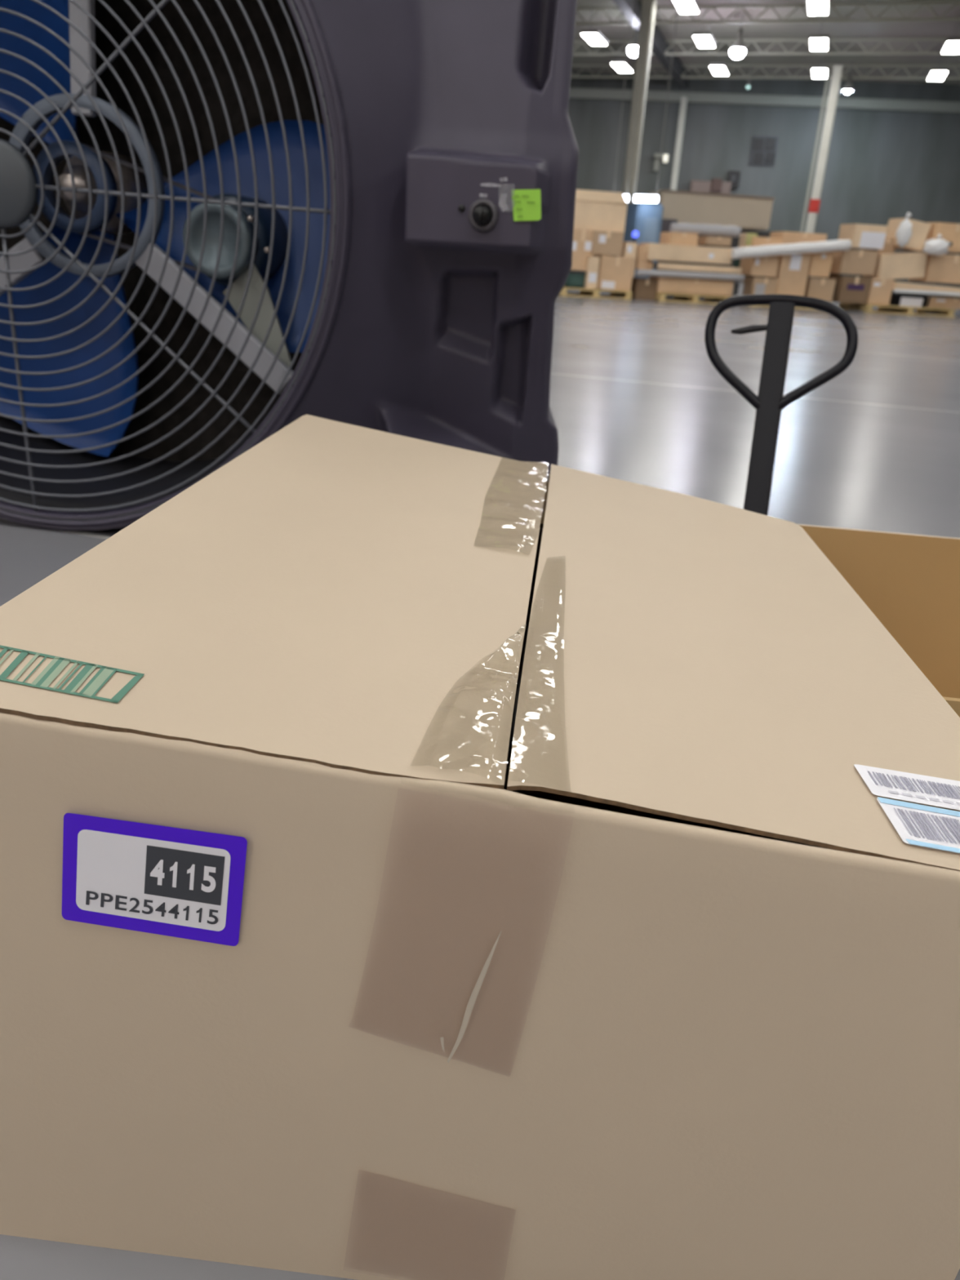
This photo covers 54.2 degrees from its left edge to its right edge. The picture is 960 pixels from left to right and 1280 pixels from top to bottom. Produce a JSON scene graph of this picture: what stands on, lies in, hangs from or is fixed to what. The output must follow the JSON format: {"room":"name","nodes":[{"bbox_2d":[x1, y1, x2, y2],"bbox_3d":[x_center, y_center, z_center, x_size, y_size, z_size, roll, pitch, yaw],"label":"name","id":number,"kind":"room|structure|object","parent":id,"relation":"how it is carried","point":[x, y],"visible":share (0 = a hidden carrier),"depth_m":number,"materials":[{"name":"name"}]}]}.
{"room":"warehouse","nodes":[
{"label":"warehouse","id":0,"kind":"room"},
{"bbox_2d":[0,288,959,1279],"bbox_3d":[0.337,-3.317,9.806,28.000,0.200,49.785,10,23,16],"label":"floor","id":1,"kind":"structure","parent":0,"point":[637,395],"depth_m":3.50,"materials":[{"name":"concrete"}]},
{"bbox_2d":[0,0,578,530],"bbox_3d":[-0.732,-1.074,1.895,1.941,1.547,0.861,8,23,10],"label":"fan","id":2,"kind":"object","parent":1,"relation":"on","point":[224,224],"visible":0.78,"depth_m":1.73,"materials":[{"name":"grey plastic"}]},
{"bbox_2d":[0,414,959,1279],"bbox_3d":[0.023,0.076,0.770,0.563,0.368,0.718,6,22,6],"label":"cardboard box","id":3,"kind":"object","parent":1,"relation":"on","point":[420,860],"visible":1,"depth_m":0.46,"materials":[{"name":"beige cardboard"}]},
{"bbox_2d":[888,790,959,804],"bbox_3d":[0.225,0.077,0.437,0.068,0.006,0.002,5,22,4],"label":"print","id":4,"kind":"object","parent":3,"relation":"on","point":[895,797],"depth_m":0.44,"materials":[{"name":"grey paper"}]},
{"bbox_2d":[560,286,631,299],"bbox_3d":[1.811,-5.748,15.498,1.157,0.127,1.000,0,23,-8],"label":"wooden pallet","id":5,"kind":"object","parent":1,"relation":"on","point":[584,292],"visible":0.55,"depth_m":15.10,"materials":[{"name":"yellow wood"}]},
{"bbox_2d":[564,270,586,288],"bbox_3d":[1.525,-5.887,15.281,0.325,0.253,0.520,0,23,-8],"label":"tote","id":6,"kind":"object","parent":5,"relation":"on","point":[575,278],"visible":0.67,"depth_m":15.06,"materials":[{"name":"teal plastic"}]},
{"bbox_2d":[570,228,595,271],"bbox_3d":[1.589,-6.302,15.152,0.375,0.609,0.554,0,23,-8],"label":"carton","id":7,"kind":"object","parent":6,"relation":"on","point":[582,238],"visible":0.69,"depth_m":14.89,"materials":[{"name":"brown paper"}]},
{"bbox_2d":[583,256,599,288],"bbox_3d":[1.784,-5.910,15.075,0.179,0.480,0.304,0,23,-8],"label":"carton","id":8,"kind":"object","parent":5,"relation":"on","point":[593,262],"visible":0.92,"depth_m":14.94,"materials":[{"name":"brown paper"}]},
{"bbox_2d":[593,254,635,291],"bbox_3d":[2.156,-5.994,15.304,0.566,0.518,0.554,0,23,-8],"label":"carton","id":9,"kind":"object","parent":5,"relation":"on","point":[615,273],"visible":0.91,"depth_m":15.05,"materials":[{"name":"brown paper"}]},
{"bbox_2d":[591,230,623,256],"bbox_3d":[1.994,-6.394,15.114,0.497,0.345,0.554,0,23,-8],"label":"carton","id":10,"kind":"object","parent":9,"relation":"on","point":[603,242],"visible":0.81,"depth_m":14.86,"materials":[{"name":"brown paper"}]},
{"bbox_2d":[573,189,626,232],"bbox_3d":[1.854,-6.890,15.072,0.848,0.598,0.714,0,23,-8],"label":"carton","id":11,"kind":"object","parent":10,"relation":"on","point":[602,215],"visible":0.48,"depth_m":14.79,"materials":[{"name":"beige cardboard"}]},
{"bbox_2d":[617,241,637,277],"bbox_3d":[2.378,-6.170,15.211,0.200,0.530,0.404,0,23,-8],"label":"carton","id":12,"kind":"object","parent":9,"relation":"on","point":[629,248],"visible":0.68,"depth_m":14.98,"materials":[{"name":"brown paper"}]},
{"bbox_2d":[631,231,638,242],"bbox_3d":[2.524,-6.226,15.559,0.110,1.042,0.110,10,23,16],"label":"beacon","id":13,"kind":"object","parent":1,"relation":"on","point":[635,233],"visible":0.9,"depth_m":15.35,"materials":[{"name":"blue"}]},
{"bbox_2d":[616,0,656,256],"bbox_3d":[3.097,-9.991,18.792,0.432,5.600,0.432,10,23,16],"label":"column","id":14,"kind":"structure","parent":1,"relation":"on","point":[650,2],"depth_m":18.41,"materials":[{"name":"grey metal"}]},
{"bbox_2d":[623,202,663,278],"bbox_3d":[2.865,-7.000,16.855,0.460,1.525,0.920,0,23,-8],"label":"booth","id":15,"kind":"object","parent":1,"relation":"on","point":[645,218],"visible":0.41,"depth_m":16.32,"materials":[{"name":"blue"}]},
{"bbox_2d":[630,277,657,300],"bbox_3d":[2.693,-5.838,15.585,0.380,0.324,0.553,0,23,-8],"label":"carton","id":16,"kind":"object","parent":1,"relation":"on","point":[645,289],"visible":0.79,"depth_m":15.34,"materials":[{"name":"brown cardboard"}]},
{"bbox_2d":[635,244,652,270],"bbox_3d":[2.638,-6.290,15.410,0.250,0.362,0.553,0,23,-8],"label":"carton","id":17,"kind":"object","parent":16,"relation":"on","point":[642,263],"visible":0.66,"depth_m":15.18,"materials":[{"name":"brown cardboard"}]},
{"bbox_2d":[670,96,687,190],"bbox_3d":[5.803,-13.433,28.210,0.306,5.100,0.306,10,23,16],"label":"column","id":18,"kind":"structure","parent":1,"relation":"on","point":[683,104],"depth_m":27.63,"materials":[{"name":"grey metal"}]},
{"bbox_2d":[655,292,730,304],"bbox_3d":[3.460,-5.743,15.726,1.220,0.127,1.000,0,23,-8],"label":"wooden pallet","id":19,"kind":"object","parent":1,"relation":"on","point":[660,296],"visible":0.59,"depth_m":15.32,"materials":[{"name":"yellow wood"}]},
{"bbox_2d":[649,276,733,296],"bbox_3d":[3.500,-5.890,15.587,1.275,0.244,0.553,0,23,-8],"label":"carton","id":20,"kind":"object","parent":19,"relation":"on","point":[667,285],"visible":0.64,"depth_m":15.34,"materials":[{"name":"brown cardboard"}]},
{"bbox_2d":[635,269,744,280],"bbox_3d":[3.421,-5.923,15.219,1.800,0.111,0.100,0,23,-8],"label":"tube","id":21,"kind":"object","parent":20,"relation":"on","point":[648,273],"visible":1,"depth_m":15.18,"materials":[{"name":"silver metal"}]},
{"bbox_2d":[650,262,742,274],"bbox_3d":[3.521,-6.097,15.365,1.508,0.096,0.304,0,23,-8],"label":"plank","id":22,"kind":"object","parent":21,"relation":"on","point":[654,265],"visible":0.82,"depth_m":15.23,"materials":[{"name":"grey paint"}]},
{"bbox_2d":[640,242,733,264],"bbox_3d":[3.364,-6.338,15.379,1.409,0.249,0.554,0,23,-8],"label":"carton","id":23,"kind":"object","parent":22,"relation":"on","point":[655,251],"visible":0.93,"depth_m":15.13,"materials":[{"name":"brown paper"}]},
{"bbox_2d":[659,231,697,245],"bbox_3d":[3.247,-6.554,15.328,0.461,0.187,0.553,0,23,-8],"label":"carton","id":24,"kind":"object","parent":23,"relation":"on","point":[666,237],"visible":0.87,"depth_m":15.09,"materials":[{"name":"brown cardboard"}]},
{"bbox_2d":[697,235,731,245],"bbox_3d":[3.830,-6.556,15.407,0.417,0.128,0.553,0,23,-8],"label":"carton","id":25,"kind":"object","parent":23,"relation":"on","point":[702,240],"visible":0.88,"depth_m":15.17,"materials":[{"name":"brown cardboard"}]},
{"bbox_2d":[669,222,741,237],"bbox_3d":[3.659,-6.653,15.207,1.157,0.183,0.174,0,23,-8],"label":"roll","id":26,"kind":"object","parent":25,"relation":"on","point":[700,228],"visible":0.94,"depth_m":15.15,"materials":[{"name":"white plastic"}]},
{"bbox_2d":[656,218,770,297],"bbox_3d":[4.441,-7.493,18.515,2.580,1.348,1.200,0,23,-8],"label":"shelf","id":27,"kind":"object","parent":1,"relation":"on","point":[665,225],"visible":0.13,"depth_m":17.99,"materials":[{"name":"grey paint"}]},
{"bbox_2d":[645,189,774,231],"bbox_3d":[4.418,-8.347,18.246,2.203,0.574,1.130,0,23,-8],"label":"carton","id":28,"kind":"object","parent":27,"relation":"on","point":[751,213],"visible":0.74,"depth_m":17.75,"materials":[{"name":"brown cardboard"}]},
{"bbox_2d":[689,177,731,194],"bbox_3d":[6.992,-13.758,28.427,1.208,0.420,0.400,6,23,7],"label":"carton","id":29,"kind":"object","parent":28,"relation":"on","point":[716,185],"visible":0.84,"depth_m":28.28,"materials":[{"name":"brown cardboard"}]},
{"bbox_2d":[730,280,744,297],"bbox_3d":[4.238,-5.822,15.575,0.198,0.266,0.310,0,23,-8],"label":"electrical part","id":30,"kind":"object","parent":1,"relation":"on","point":[738,287],"visible":0.6,"depth_m":15.44,"materials":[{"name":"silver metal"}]},
{"bbox_2d":[704,293,857,515],"bbox_3d":[0.503,-0.147,1.191,0.460,0.511,1.126,1,22,-5],"label":"jack","id":31,"kind":"object","parent":1,"relation":"on","point":[770,401],"visible":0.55,"depth_m":1.58,"materials":[{"name":"black metal"}]},
{"bbox_2d":[797,524,959,717],"bbox_3d":[0.564,0.077,0.805,0.545,0.202,0.430,6,22,6],"label":"carton","id":32,"kind":"object","parent":31,"relation":"on","point":[910,583],"visible":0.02,"depth_m":1.00,"materials":[{"name":"cardboard"}]},
{"bbox_2d":[749,305,817,310],"bbox_3d":[5.101,-5.738,15.953,1.402,0.127,1.000,0,23,-8],"label":"wooden pallet","id":33,"kind":"object","parent":1,"relation":"on","point":[796,307],"visible":0.04,"depth_m":15.53,"materials":[{"name":"yellow wood"}]},
{"bbox_2d":[732,258,751,281],"bbox_3d":[4.531,-6.302,16.195,0.196,0.657,0.520,0,23,-8],"label":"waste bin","id":34,"kind":"object","parent":33,"relation":"on","point":[736,262],"visible":0.02,"depth_m":16.17,"materials":[{"name":"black plastic"}]},
{"bbox_2d":[741,276,777,294],"bbox_3d":[4.674,-5.918,15.735,0.419,0.315,0.554,0,23,-8],"label":"carton","id":35,"kind":"object","parent":33,"relation":"on","point":[753,285],"visible":0.69,"depth_m":15.49,"materials":[{"name":"brown cardboard"}]},
{"bbox_2d":[738,255,779,277],"bbox_3d":[4.637,-6.234,15.597,0.445,0.332,0.554,0,23,-8],"label":"carton","id":36,"kind":"object","parent":35,"relation":"on","point":[764,266],"visible":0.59,"depth_m":15.37,"materials":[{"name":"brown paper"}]},
{"bbox_2d":[765,253,811,296],"bbox_3d":[5.131,-6.091,15.692,0.489,0.716,0.554,0,23,-8],"label":"carton","id":37,"kind":"object","parent":33,"relation":"on","point":[792,274],"visible":0.57,"depth_m":15.43,"materials":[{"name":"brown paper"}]},
{"bbox_2d":[751,236,782,246],"bbox_3d":[4.705,-6.637,15.711,0.518,0.200,0.553,0,23,-8],"label":"carton","id":38,"kind":"object","parent":37,"relation":"on","point":[756,241],"visible":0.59,"depth_m":15.45,"materials":[{"name":"beige cardboard"}]},
{"bbox_2d":[737,232,757,247],"bbox_3d":[4.452,-6.636,15.594,0.179,0.235,0.304,0,23,-8],"label":"carton","id":39,"kind":"object","parent":38,"relation":"on","point":[745,239],"visible":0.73,"depth_m":15.47,"materials":[{"name":"beige cardboard"}]},
{"bbox_2d":[730,239,851,258],"bbox_3d":[5.049,-6.336,15.203,1.977,0.400,0.172,0,23,-8],"label":"roll","id":40,"kind":"object","parent":37,"relation":"on","point":[833,245],"visible":1,"depth_m":15.14,"materials":[{"name":"white"}]},
{"bbox_2d":[804,277,835,302],"bbox_3d":[5.655,-5.935,15.862,0.446,0.357,0.553,0,23,-8],"label":"carton","id":41,"kind":"object","parent":33,"relation":"on","point":[820,288],"visible":0.66,"depth_m":15.61,"materials":[{"name":"brown cardboard"}]},
{"bbox_2d":[803,252,833,277],"bbox_3d":[5.594,-6.294,15.703,0.351,0.386,0.554,0,23,-8],"label":"carton","id":42,"kind":"object","parent":41,"relation":"on","point":[820,263],"visible":0.63,"depth_m":15.46,"materials":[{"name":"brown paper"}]},
{"bbox_2d":[769,231,826,244],"bbox_3d":[5.351,-6.733,15.814,0.766,0.245,0.553,0,23,-8],"label":"carton","id":43,"kind":"object","parent":42,"relation":"on","point":[788,237],"visible":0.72,"depth_m":15.55,"materials":[{"name":"brown cardboard"}]},
{"bbox_2d":[800,71,830,232],"bbox_3d":[8.348,-11.457,23.778,0.070,5.100,0.070,10,23,16],"label":"pipe","id":44,"kind":"object","parent":1,"relation":"on","point":[828,73],"visible":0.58,"depth_m":23.43,"materials":[{"name":"grey metal"}]},
{"bbox_2d":[805,64,843,233],"bbox_3d":[8.355,-11.237,23.180,0.378,5.150,0.378,10,23,16],"label":"column","id":45,"kind":"structure","parent":1,"relation":"on","point":[814,206],"depth_m":22.79,"materials":[{"name":"white metal"}]},
{"bbox_2d":[818,251,840,278],"bbox_3d":[6.118,-6.356,16.390,0.190,0.811,0.520,0,23,-8],"label":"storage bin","id":46,"kind":"object","parent":1,"relation":"on","point":[837,274],"visible":0.02,"depth_m":16.17,"materials":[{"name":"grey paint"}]},
{"bbox_2d":[839,302,956,317],"bbox_3d":[7.214,-5.731,16.245,1.611,0.127,1.000,0,23,-8],"label":"wooden pallet","id":47,"kind":"object","parent":1,"relation":"on","point":[907,310],"visible":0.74,"depth_m":15.92,"materials":[{"name":"yellow wood"}]},
{"bbox_2d":[827,275,871,303],"bbox_3d":[6.223,-5.940,15.883,0.500,0.414,0.554,0,23,-8],"label":"carton","id":48,"kind":"object","parent":47,"relation":"on","point":[847,289],"visible":0.88,"depth_m":15.65,"materials":[{"name":"brown cardboard"}]},
{"bbox_2d":[828,248,878,275],"bbox_3d":[6.245,-6.354,15.767,0.607,0.378,0.553,0,23,-8],"label":"carton","id":49,"kind":"object","parent":48,"relation":"on","point":[857,262],"visible":0.77,"depth_m":15.53,"materials":[{"name":"brown cardboard"}]},
{"bbox_2d":[837,223,887,249],"bbox_3d":[6.360,-6.721,15.628,0.542,0.362,0.554,0,23,-8],"label":"carton","id":50,"kind":"object","parent":49,"relation":"on","point":[865,237],"visible":0.95,"depth_m":15.39,"materials":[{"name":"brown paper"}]},
{"bbox_2d":[863,276,894,305],"bbox_3d":[6.682,-5.942,15.945,0.391,0.420,0.554,0,23,-8],"label":"carton","id":51,"kind":"object","parent":47,"relation":"on","point":[880,291],"visible":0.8,"depth_m":15.70,"materials":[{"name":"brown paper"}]},
{"bbox_2d":[862,252,927,279],"bbox_3d":[7.002,-6.321,15.830,0.828,0.466,0.553,0,23,-8],"label":"carton","id":52,"kind":"object","parent":51,"relation":"on","point":[896,265],"visible":0.77,"depth_m":15.58,"materials":[{"name":"beige cardboard"}]},
{"bbox_2d":[861,238,895,253],"bbox_3d":[6.749,-6.662,15.871,0.307,0.246,0.553,0,23,-8],"label":"carton","id":53,"kind":"object","parent":52,"relation":"on","point":[888,247],"visible":0.38,"depth_m":15.63,"materials":[{"name":"brown cardboard"}]},
{"bbox_2d":[884,217,931,251],"bbox_3d":[7.131,-6.787,15.706,0.508,0.482,0.553,0,23,-8],"label":"carton","id":54,"kind":"object","parent":52,"relation":"on","point":[920,229],"visible":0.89,"depth_m":15.51,"materials":[{"name":"beige cardboard"}]},
{"bbox_2d":[895,212,911,248],"bbox_3d":[6.953,-6.710,15.349,0.270,0.536,0.140,5,22,5],"label":"bag","id":55,"kind":"object","parent":54,"relation":"on","point":[904,233],"visible":1,"depth_m":15.32,"materials":[{"name":"white plastic"}]},
{"bbox_2d":[888,293,928,306],"bbox_3d":[7.261,-5.826,16.055,0.615,0.188,0.506,0,23,-8],"label":"appliance","id":56,"kind":"object","parent":47,"relation":"on","point":[896,299],"visible":0.78,"depth_m":15.83,"materials":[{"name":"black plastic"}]},
{"bbox_2d":[924,296,959,309],"bbox_3d":[8.061,-5.837,16.232,0.921,0.162,0.554,0,23,-8],"label":"carton","id":57,"kind":"object","parent":47,"relation":"on","point":[933,302],"visible":0.76,"depth_m":15.96,"materials":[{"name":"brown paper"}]},
{"bbox_2d":[892,281,959,296],"bbox_3d":[7.698,-5.945,15.914,1.614,0.183,0.362,0,23,-8],"label":"plank","id":58,"kind":"object","parent":57,"relation":"on","point":[898,286],"visible":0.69,"depth_m":15.72,"materials":[{"name":"white wood"}]},
{"bbox_2d":[908,253,959,284],"bbox_3d":[7.932,-6.337,16.005,0.905,0.446,0.553,0,23,-8],"label":"carton","id":59,"kind":"object","parent":58,"relation":"on","point":[945,268],"visible":0.64,"depth_m":15.74,"materials":[{"name":"brown cardboard"}]},
{"bbox_2d":[922,233,950,255],"bbox_3d":[7.526,-6.518,15.447,0.451,0.338,0.225,1,22,-6],"label":"bag","id":60,"kind":"object","parent":59,"relation":"on","point":[937,246],"visible":1,"depth_m":15.38,"materials":[{"name":"white plastic"}]},
{"bbox_2d":[921,222,959,253],"bbox_3d":[7.862,-6.779,15.809,0.791,0.435,0.554,0,23,-8],"label":"carton","id":61,"kind":"object","parent":59,"relation":"on","point":[949,232],"visible":0.62,"depth_m":15.53,"materials":[{"name":"brown cardboard"}]},
{"bbox_2d":[568,71,959,298],"bbox_3d":[7.803,-13.821,28.588,28.412,5.750,0.200,6,23,7],"label":"wall","id":62,"kind":"structure","parent":0,"point":[882,166],"depth_m":27.96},
{"bbox_2d":[653,153,668,171],"bbox_3d":[5.475,-14.476,28.414,0.408,0.461,0.380,6,23,7],"label":"bracket","id":63,"kind":"object","parent":62,"relation":"attached to","point":[657,156],"visible":0.93,"depth_m":28.28,"materials":[{"name":"grey metal"}]},
{"bbox_2d":[727,170,740,188],"bbox_3d":[7.670,-13.931,28.376,0.342,0.471,0.150,6,23,7],"label":"wall panel","id":64,"kind":"object","parent":62,"relation":"attached to","point":[733,177],"visible":0.96,"depth_m":28.31,"materials":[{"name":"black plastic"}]},
{"bbox_2d":[748,135,777,166],"bbox_3d":[8.467,-14.604,28.011,0.739,0.782,0.070,6,23,7],"label":"air vent","id":65,"kind":"object","parent":62,"relation":"in","point":[763,148],"visible":1,"depth_m":27.99,"materials":[{"name":"grey metal"}]},
{"bbox_2d":[568,87,959,112],"bbox_3d":[8.992,-15.724,27.346,24.613,0.260,0.200,6,23,7],"label":"trim","id":66,"kind":"structure","parent":62,"relation":"attached to","point":[575,92],"depth_m":27.33,"materials":[{"name":"grey"}]},
{"bbox_2d":[571,0,959,84],"bbox_3d":[0.666,-8.811,7.545,28.000,0.200,49.785,10,23,16],"label":"ceiling","id":67,"kind":"structure","parent":0,"point":[886,29],"depth_m":22.49,"materials":[{"name":"grey metal"}]},
{"bbox_2d":[580,7,608,44],"bbox_3d":[2.612,-13.903,21.213,0.400,0.559,1.140,10,23,16],"label":"ceiling lamp","id":68,"kind":"object","parent":67,"relation":"hanging from","point":[593,37],"visible":1,"depth_m":21.09,"materials":[{"name":"white plastic"}]},
{"bbox_2d":[581,33,606,44],"bbox_3d":[2.598,-13.654,21.315,0.340,0.020,1.060,10,23,16],"label":"diffuser","id":69,"kind":"object","parent":68,"relation":"attached to","point":[593,38],"depth_m":21.24,"materials":[{"name":"white plastic"}]},
{"bbox_2d":[609,38,633,71],"bbox_3d":[3.685,-15.039,24.131,0.400,0.559,1.140,10,23,16],"label":"ceiling lamp","id":70,"kind":"object","parent":67,"relation":"hanging from","point":[620,64],"visible":0.83,"depth_m":23.94,"materials":[{"name":"white plastic"}]},
{"bbox_2d":[611,63,631,71],"bbox_3d":[3.670,-14.790,24.233,0.340,0.020,1.060,10,23,16],"label":"diffuser","id":71,"kind":"object","parent":70,"relation":"attached to","point":[620,67],"depth_m":24.16,"materials":[{"name":"white plastic"}]},
{"bbox_2d":[613,0,647,202],"bbox_3d":[2.509,-9.405,15.185,0.248,4.204,0.180,0,23,-8],"label":"tube light","id":72,"kind":"object","parent":67,"relation":"hanging from","point":[626,196],"visible":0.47,"depth_m":15.47,"materials":[{"name":"white"}]},
{"bbox_2d":[627,29,639,57],"bbox_3d":[3.540,-13.705,21.240,0.340,0.853,0.340,10,23,16],"label":"round lamp","id":73,"kind":"object","parent":67,"relation":"hanging from","point":[633,46],"visible":0.69,"depth_m":21.21,"materials":[{"name":"grey plastic"}]},
{"bbox_2d":[612,0,689,88],"bbox_3d":[1.825,-11.938,16.101,0.220,0.340,25.768,10,23,16],"label":"ceiling beam","id":74,"kind":"structure","parent":67,"relation":"attached to","point":[659,45],"depth_m":22.87,"materials":[{"name":"grey metal"}]},
{"bbox_2d":[632,0,679,202],"bbox_3d":[2.941,-9.410,15.242,0.411,4.192,0.180,0,23,-8],"label":"tube light","id":75,"kind":"object","parent":67,"relation":"hanging from","point":[636,198],"visible":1,"depth_m":15.77,"materials":[{"name":"white plastic"}]},
{"bbox_2d":[672,0,700,13],"bbox_3d":[3.994,-12.508,18.026,0.400,0.559,1.140,10,23,16],"label":"ceiling lamp","id":76,"kind":"object","parent":67,"relation":"hanging from","point":[684,6],"visible":1,"depth_m":18.13,"materials":[{"name":"white plastic"}]},
{"bbox_2d":[692,8,715,47],"bbox_3d":[5.018,-13.594,20.812,0.400,0.559,1.140,10,23,16],"label":"ceiling lamp","id":77,"kind":"object","parent":67,"relation":"hanging from","point":[703,39],"visible":0.93,"depth_m":20.66,"materials":[{"name":"white plastic"}]},
{"bbox_2d":[693,35,714,47],"bbox_3d":[5.003,-13.345,20.915,0.340,0.020,1.060,10,23,16],"label":"diffuser","id":78,"kind":"object","parent":77,"relation":"attached to","point":[701,41],"depth_m":20.84,"materials":[{"name":"white plastic"}]},
{"bbox_2d":[709,42,729,75],"bbox_3d":[6.106,-14.747,23.774,0.400,0.559,1.140,10,23,16],"label":"ceiling lamp","id":79,"kind":"object","parent":67,"relation":"hanging from","point":[717,68],"visible":0.87,"depth_m":23.62,"materials":[{"name":"white plastic"}]},
{"bbox_2d":[710,66,728,75],"bbox_3d":[6.091,-14.498,23.877,0.340,0.020,1.060,10,23,16],"label":"diffuser","id":80,"kind":"object","parent":79,"relation":"attached to","point":[717,70],"depth_m":23.80,"materials":[{"name":"white plastic"}]},
{"bbox_2d":[729,13,745,58],"bbox_3d":[5.766,-13.393,20.806,0.340,0.853,0.340,10,23,16],"label":"round lamp","id":81,"kind":"object","parent":67,"relation":"hanging from","point":[737,51],"visible":0.98,"depth_m":20.78,"materials":[{"name":"grey plastic"}]},
{"bbox_2d":[746,63,751,88],"bbox_3d":[7.383,-15.429,25.664,0.120,0.604,0.120,10,23,16],"label":"round lamp","id":82,"kind":"object","parent":67,"relation":"hanging from","point":[748,85],"visible":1,"depth_m":25.69,"materials":[{"name":"grey glass"}]},
{"bbox_2d":[570,64,959,79],"bbox_3d":[7.310,-15.542,25.631,15.119,0.330,0.050,10,23,16],"label":"roof truss","id":83,"kind":"object","parent":67,"relation":"attached to","point":[928,66],"visible":0.59,"depth_m":25.43,"materials":[{"name":"silver metal"}]},
{"bbox_2d":[573,37,959,55],"bbox_3d":[6.306,-14.477,22.898,15.119,0.330,0.050,10,23,16],"label":"roof truss","id":84,"kind":"object","parent":67,"relation":"attached to","point":[909,39],"visible":0.51,"depth_m":22.55,"materials":[{"name":"silver metal"}]},
{"bbox_2d":[575,0,959,25],"bbox_3d":[5.236,-13.344,19.989,15.119,0.330,0.050,10,23,16],"label":"roof truss","id":85,"kind":"object","parent":67,"relation":"attached to","point":[890,4],"visible":0.54,"depth_m":19.61,"materials":[{"name":"silver metal"}]},
{"bbox_2d":[806,0,830,14],"bbox_3d":[6.384,-12.174,17.562,0.400,0.559,1.140,10,23,16],"label":"ceiling lamp","id":86,"kind":"object","parent":67,"relation":"hanging from","point":[814,6],"visible":1,"depth_m":17.63,"materials":[{"name":"white plastic"}]},
{"bbox_2d":[808,15,829,50],"bbox_3d":[7.443,-13.297,20.444,0.400,0.559,1.140,10,23,16],"label":"ceiling lamp","id":87,"kind":"object","parent":67,"relation":"hanging from","point":[817,42],"visible":0.86,"depth_m":20.32,"materials":[{"name":"white plastic"}]},
{"bbox_2d":[810,39,826,50],"bbox_3d":[7.428,-13.048,20.547,0.340,0.020,1.060,10,23,16],"label":"diffuser","id":88,"kind":"object","parent":87,"relation":"attached to","point":[815,44],"depth_m":20.52,"materials":[{"name":"white plastic"}]},
{"bbox_2d":[811,50,828,78],"bbox_3d":[8.529,-14.447,23.398,0.400,0.559,1.140,10,23,16],"label":"ceiling lamp","id":89,"kind":"object","parent":67,"relation":"hanging from","point":[817,71],"visible":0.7,"depth_m":23.21,"materials":[{"name":"white plastic"}]},
{"bbox_2d":[812,69,826,78],"bbox_3d":[8.514,-14.198,23.500,0.340,0.020,1.060,10,23,16],"label":"diffuser","id":90,"kind":"object","parent":89,"relation":"attached to","point":[816,73],"depth_m":23.47,"materials":[{"name":"white plastic"}]},
{"bbox_2d":[841,61,853,93],"bbox_3d":[9.728,-14.792,24.644,0.298,0.746,0.298,10,23,16],"label":"round lamp","id":91,"kind":"object","parent":67,"relation":"hanging from","point":[848,87],"visible":1,"depth_m":24.64,"materials":[{"name":"grey"}]},
{"bbox_2d":[926,54,949,80],"bbox_3d":[11.218,-14.066,22.864,0.400,0.559,1.140,10,23,16],"label":"ceiling lamp","id":92,"kind":"object","parent":67,"relation":"hanging from","point":[937,73],"visible":0.86,"depth_m":22.73,"materials":[{"name":"white plastic"}]},
{"bbox_2d":[927,71,946,80],"bbox_3d":[11.203,-13.817,22.966,0.340,0.020,1.060,10,23,16],"label":"diffuser","id":93,"kind":"object","parent":92,"relation":"attached to","point":[932,76],"depth_m":22.96,"materials":[{"name":"white plastic"}]},
{"bbox_2d":[940,24,959,53],"bbox_3d":[10.165,-12.950,19.999,0.400,0.559,1.140,10,23,16],"label":"ceiling lamp","id":94,"kind":"object","parent":67,"relation":"hanging from","point":[952,45],"visible":1,"depth_m":19.96,"materials":[{"name":"white plastic"}]},
{"bbox_2d":[942,41,959,53],"bbox_3d":[10.150,-12.701,20.101,0.340,0.020,1.060,10,23,16],"label":"diffuser","id":95,"kind":"object","parent":94,"relation":"attached to","point":[948,46],"depth_m":20.08,"materials":[{"name":"white plastic"}]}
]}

